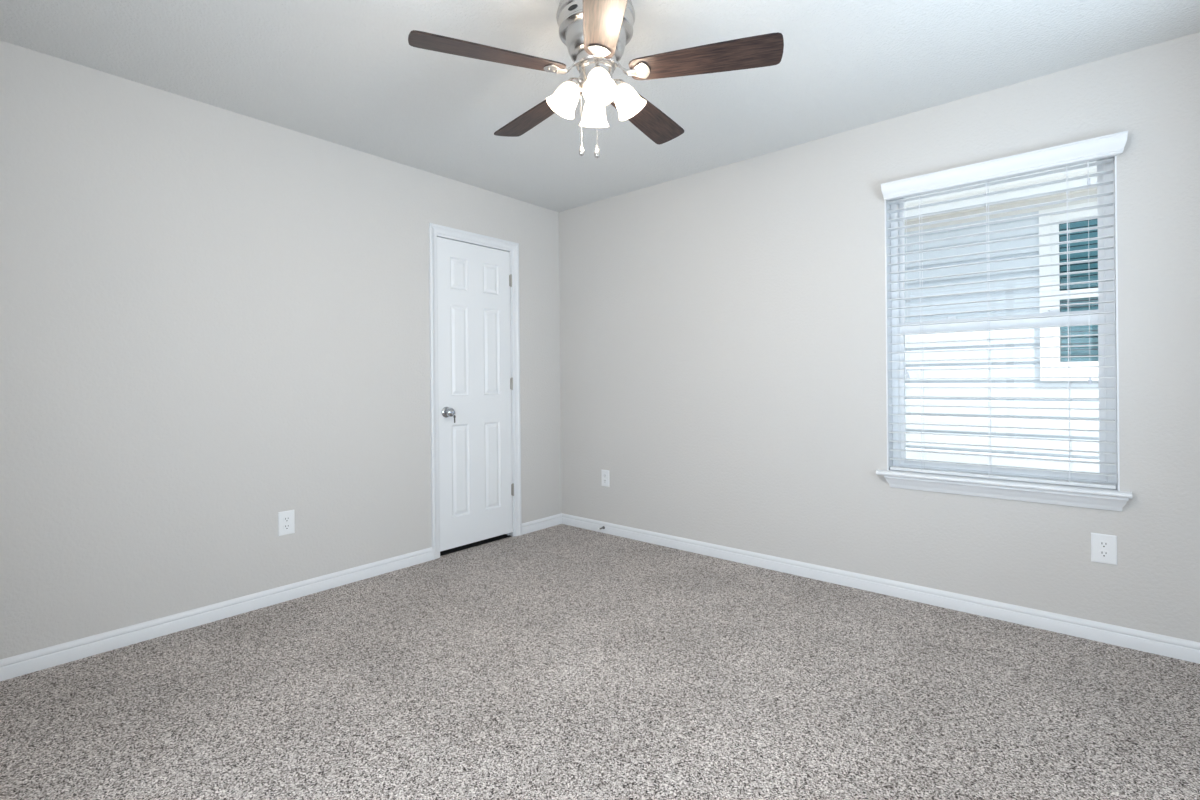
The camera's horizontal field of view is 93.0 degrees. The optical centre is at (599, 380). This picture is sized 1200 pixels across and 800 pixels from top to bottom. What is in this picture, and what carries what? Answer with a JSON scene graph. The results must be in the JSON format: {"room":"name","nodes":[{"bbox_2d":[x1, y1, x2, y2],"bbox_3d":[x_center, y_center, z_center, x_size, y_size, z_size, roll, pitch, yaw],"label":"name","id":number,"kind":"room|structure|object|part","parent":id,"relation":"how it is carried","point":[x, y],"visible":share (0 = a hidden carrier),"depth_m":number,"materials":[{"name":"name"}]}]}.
{"room":"empty bedroom","nodes":[
{"label":"empty bedroom","id":0,"kind":"room"},
{"bbox_2d":[0,40,561,659],"bbox_3d":[-1.532,-0.088,3.147,0.130,2.440,3.590,-1,0,41],"label":"wall","id":1,"kind":"structure","parent":0,"point":[214,321],"depth_m":2.66,"materials":[{"name":"grey paint"}]},
{"bbox_2d":[0,513,561,680],"bbox_3d":[-1.423,1.092,3.149,0.014,0.078,3.460,-1,0,41],"label":"baseboard","id":2,"kind":"structure","parent":1,"relation":"attached to","point":[33,661],"depth_m":2.65,"materials":[{"name":"white paint"}]},
{"bbox_2d":[278,510,294,535],"bbox_3d":[-1.616,0.734,2.934,0.007,0.122,0.078,-1,0,41],"label":"wall outlet","id":3,"kind":"object","parent":1,"relation":"attached to","point":[286,519],"visible":1,"depth_m":2.93,"materials":[{"name":"white plastic"}]},
{"bbox_2d":[283,524,289,529],"bbox_3d":[-1.614,0.754,2.933,0.003,0.027,0.034,-1,0,41],"label":"receptacle","id":4,"kind":"object","parent":3,"relation":"attached to","point":[285,526],"depth_m":2.93,"materials":[{"name":"white plastic"}]},
{"bbox_2d":[283,516,289,521],"bbox_3d":[-1.615,0.715,2.933,0.003,0.027,0.034,-1,0,41],"label":"receptacle","id":5,"kind":"object","parent":3,"relation":"attached to","point":[285,518],"depth_m":2.93,"materials":[{"name":"white plastic"}]},
{"bbox_2d":[0,524,1199,799],"bbox_3d":[-0.294,1.180,2.179,4.790,0.120,3.720,-1,0,41],"label":"floor","id":6,"kind":"structure","parent":0,"point":[561,661],"depth_m":2.00,"materials":[{"name":"carpet"}]},
{"bbox_2d":[0,0,1199,211],"bbox_3d":[0.130,-1.384,1.397,6.490,0.120,4.920,-1,0,41],"label":"ceiling","id":7,"kind":"structure","parent":0,"point":[347,73],"depth_m":2.38,"materials":[{"name":"white paint"}]},
{"bbox_2d":[408,0,783,157],"bbox_3d":[-0.013,-1.036,1.978,1.172,0.574,1.168,-1,0,41],"label":"ceiling fan","id":8,"kind":"object","parent":7,"relation":"hanging from","point":[595,34],"visible":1,"depth_m":1.87,"materials":[{"name":"brown wood"}]},
{"bbox_3d":[-0.351,-1.040,1.812,0.493,0.006,0.134,-1,12,-22],"label":"fan blade","id":9,"kind":"part","parent":8,"relation":"part of","materials":[{"name":"brown wood"}]},
{"bbox_3d":[-0.245,-1.041,2.228,0.134,0.006,0.493,-16,10,-39],"label":"fan blade","id":10,"kind":"part","parent":8,"relation":"part of","materials":[{"name":"brown wood"}]},
{"bbox_3d":[-0.131,-0.960,1.937,0.109,0.122,0.109,-1,0,41],"label":"lamp shade","id":11,"kind":"part","parent":8,"relation":"part of","materials":[{"name":"white glass"}]},
{"bbox_2d":[568,4,577,10],"bbox_3d":[-0.089,-1.209,1.844,0.038,0.013,0.004,-1,0,36],"label":"vent","id":12,"kind":"object","parent":8,"relation":"attached to","point":[571,7],"depth_m":1.84,"materials":[{"name":"black"}]},
{"bbox_3d":[-0.063,-0.789,1.947,0.020,0.041,0.020,-1,0,41],"label":"chain pull","id":13,"kind":"part","parent":8,"relation":"part of","materials":[{"name":"silver metal"}]},
{"bbox_3d":[-0.022,-0.961,2.066,0.109,0.122,0.109,-1,0,41],"label":"lamp shade","id":14,"kind":"part","parent":8,"relation":"part of","materials":[{"name":"white glass"}]},
{"bbox_3d":[-0.010,-0.769,1.917,0.020,0.041,0.020,-1,0,41],"label":"chain pull","id":15,"kind":"part","parent":8,"relation":"part of","materials":[{"name":"silver metal"}]},
{"bbox_3d":[-0.003,-0.975,1.847,0.043,0.058,0.043,-1,0,41],"label":"light bulb","id":16,"kind":"part","parent":8,"relation":"part of","materials":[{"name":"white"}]},
{"bbox_3d":[-0.002,-0.961,1.828,0.109,0.122,0.109,-1,0,41],"label":"lamp shade","id":17,"kind":"part","parent":8,"relation":"part of","materials":[{"name":"white glass"}]},
{"bbox_3d":[0.011,-1.043,1.583,0.134,0.006,0.493,11,-1,-4],"label":"fan blade","id":18,"kind":"part","parent":8,"relation":"part of","materials":[{"name":"brown wood"}]},
{"bbox_3d":[0.107,-0.962,1.957,0.109,0.122,0.109,-1,0,41],"label":"lamp shade","id":19,"kind":"part","parent":8,"relation":"part of","materials":[{"name":"white glass"}]},
{"bbox_3d":[0.182,-1.045,2.255,0.134,0.006,0.493,-15,-8,31],"label":"fan blade","id":20,"kind":"part","parent":8,"relation":"part of","materials":[{"name":"brown wood"}]},
{"bbox_3d":[0.341,-1.046,1.857,0.493,0.006,0.134,-1,-12,14],"label":"fan blade","id":21,"kind":"part","parent":8,"relation":"part of","materials":[{"name":"brown wood"}]},
{"bbox_2d":[559,32,1199,641],"bbox_3d":[1.155,-0.114,3.289,4.020,2.440,0.130,-1,0,41],"label":"wall","id":22,"kind":"structure","parent":0,"point":[723,328],"depth_m":3.05,"materials":[{"name":"grey paint"}]},
{"bbox_2d":[601,470,608,486],"bbox_3d":[0.038,0.716,4.167,0.074,0.120,0.007,-1,0,41],"label":"wall outlet","id":23,"kind":"object","parent":22,"relation":"attached to","point":[604,473],"visible":1,"depth_m":4.16,"materials":[{"name":"white plastic"}]},
{"bbox_2d":[562,513,1199,663],"bbox_3d":[1.120,1.067,3.235,3.760,0.078,0.014,-1,0,41],"label":"baseboard","id":24,"kind":"structure","parent":22,"relation":"attached to","point":[1182,649],"depth_m":2.79,"materials":[{"name":"white paint"}]},
{"bbox_2d":[876,156,1131,510],"bbox_3d":[1.839,-0.228,2.681,0.962,1.542,0.200,-1,0,41],"label":"window","id":25,"kind":"structure","parent":22,"relation":"in","point":[1067,495],"depth_m":2.58,"materials":[{"name":"white paint"}]},
{"bbox_3d":[1.890,-0.623,2.742,0.813,0.715,0.025,-1,0,41],"label":"sash","id":26,"kind":"part","parent":25,"relation":"part of","materials":[{"name":"white plastic"}]},
{"bbox_3d":[1.880,0.067,2.723,0.813,0.742,0.025,-1,0,41],"label":"sash","id":27,"kind":"part","parent":25,"relation":"part of","materials":[{"name":"white plastic"}]},
{"bbox_3d":[1.824,0.470,2.657,0.962,0.022,0.135,-1,0,41],"label":"sill","id":28,"kind":"part","parent":25,"relation":"part of","materials":[{"name":"white paint"}]},
{"bbox_2d":[881,131,1127,488],"bbox_3d":[1.820,-0.273,2.632,0.921,1.458,0.118,-1,0,41],"label":"window blind","id":29,"kind":"object","parent":25,"relation":"attached to","point":[1111,145],"visible":1,"depth_m":2.60,"materials":[{"name":"white paint"}]},
{"bbox_3d":[1.535,-0.511,2.869,0.002,0.895,0.002,-1,0,41],"label":"tilt cord","id":30,"kind":"part","parent":29,"relation":"part of","materials":[{"name":"white plastic"}]},
{"bbox_3d":[1.544,-0.500,2.861,0.002,0.917,0.002,-1,0,-19],"label":"tilt cord","id":31,"kind":"part","parent":29,"relation":"part of","materials":[{"name":"white fabric"}]},
{"bbox_3d":[1.614,-0.249,2.849,0.008,1.400,0.058,-1,0,41],"label":"ladder cord","id":32,"kind":"part","parent":29,"relation":"part of","materials":[{"name":"white fabric"}]},
{"bbox_3d":[1.825,-0.251,2.668,0.008,1.400,0.058,-1,0,41],"label":"ladder cord","id":33,"kind":"part","parent":29,"relation":"part of","materials":[{"name":"white fabric"}]},
{"bbox_3d":[1.835,0.449,2.665,0.863,0.016,0.050,-1,0,41],"label":"rail","id":34,"kind":"part","parent":29,"relation":"part of","materials":[{"name":"white plastic"}]},
{"bbox_3d":[2.044,-0.253,2.479,0.008,1.400,0.058,-1,0,41],"label":"ladder cord","id":35,"kind":"part","parent":29,"relation":"part of","materials":[{"name":"white fabric"}]},
{"bbox_3d":[2.070,-0.489,2.409,0.002,0.948,0.002,-1,0,-19],"label":"lift cord","id":36,"kind":"part","parent":29,"relation":"part of","materials":[{"name":"white fabric"}]},
{"bbox_2d":[1091,533,1116,564],"bbox_3d":[2.111,0.706,2.384,0.082,0.122,0.007,-1,0,41],"label":"wall outlet","id":37,"kind":"object","parent":22,"relation":"attached to","point":[1103,546],"visible":1,"depth_m":2.38,"materials":[{"name":"white plastic"}]},
{"bbox_2d":[1099,550,1108,556],"bbox_3d":[2.110,0.725,2.382,0.034,0.027,0.003,-1,0,41],"label":"receptacle","id":38,"kind":"object","parent":37,"relation":"attached to","point":[1102,553],"depth_m":2.38,"materials":[{"name":"white plastic"}]},
{"bbox_2d":[1099,541,1108,547],"bbox_3d":[2.110,0.686,2.382,0.034,0.027,0.003,-1,0,41],"label":"receptacle","id":39,"kind":"object","parent":37,"relation":"attached to","point":[1102,544],"depth_m":2.38,"materials":[{"name":"white plastic"}]},
{"bbox_2d":[1060,218,1115,361],"bbox_3d":[4.300,-0.757,4.649,0.835,1.183,0.026,-1,0,41],"label":"window","id":40,"kind":"structure","parent":0,"point":[1091,222],"depth_m":4.84,"materials":[{"name":"white"}]},
{"bbox_3d":[-1.209,-0.091,4.182,0.730,2.440,1.400,-1,0,41],"label":"wall","id":41,"kind":"structure","parent":0,"visible":0},
{"bbox_2d":[428,223,521,559],"bbox_3d":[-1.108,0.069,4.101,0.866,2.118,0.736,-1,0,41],"label":"door","id":42,"kind":"structure","parent":41,"relation":"in","point":[474,318],"depth_m":3.84,"materials":[{"name":"white paint"}]},
{"bbox_3d":[-0.968,0.204,3.652,0.068,0.071,0.071,-1,0,41],"label":"knob","id":43,"kind":"part","parent":42,"relation":"part of","materials":[{"name":"silver metal"}]},
{"label":"outside","id":44,"kind":"structure","parent":0,"visible":0},
{"bbox_3d":[1.872,1.549,3.920,28.000,0.100,22.000,-1,0,41],"label":"ground","id":45,"kind":"structure","parent":44,"visible":0},
{"bbox_2d":[904,161,1116,472],"bbox_3d":[4.205,-0.774,6.659,14.000,4.402,3.775,-1,0,41],"label":"window glass","id":46,"kind":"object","parent":45,"relation":"on","point":[1087,287],"visible":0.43,"depth_m":5.12,"materials":[{"name":"white"}]},
{"bbox_3d":[4.254,-0.740,4.595,1.115,1.483,0.042,-1,0,41],"label":"window trim","id":47,"kind":"part","parent":46,"relation":"part of","materials":[{"name":"white"}]}
]}

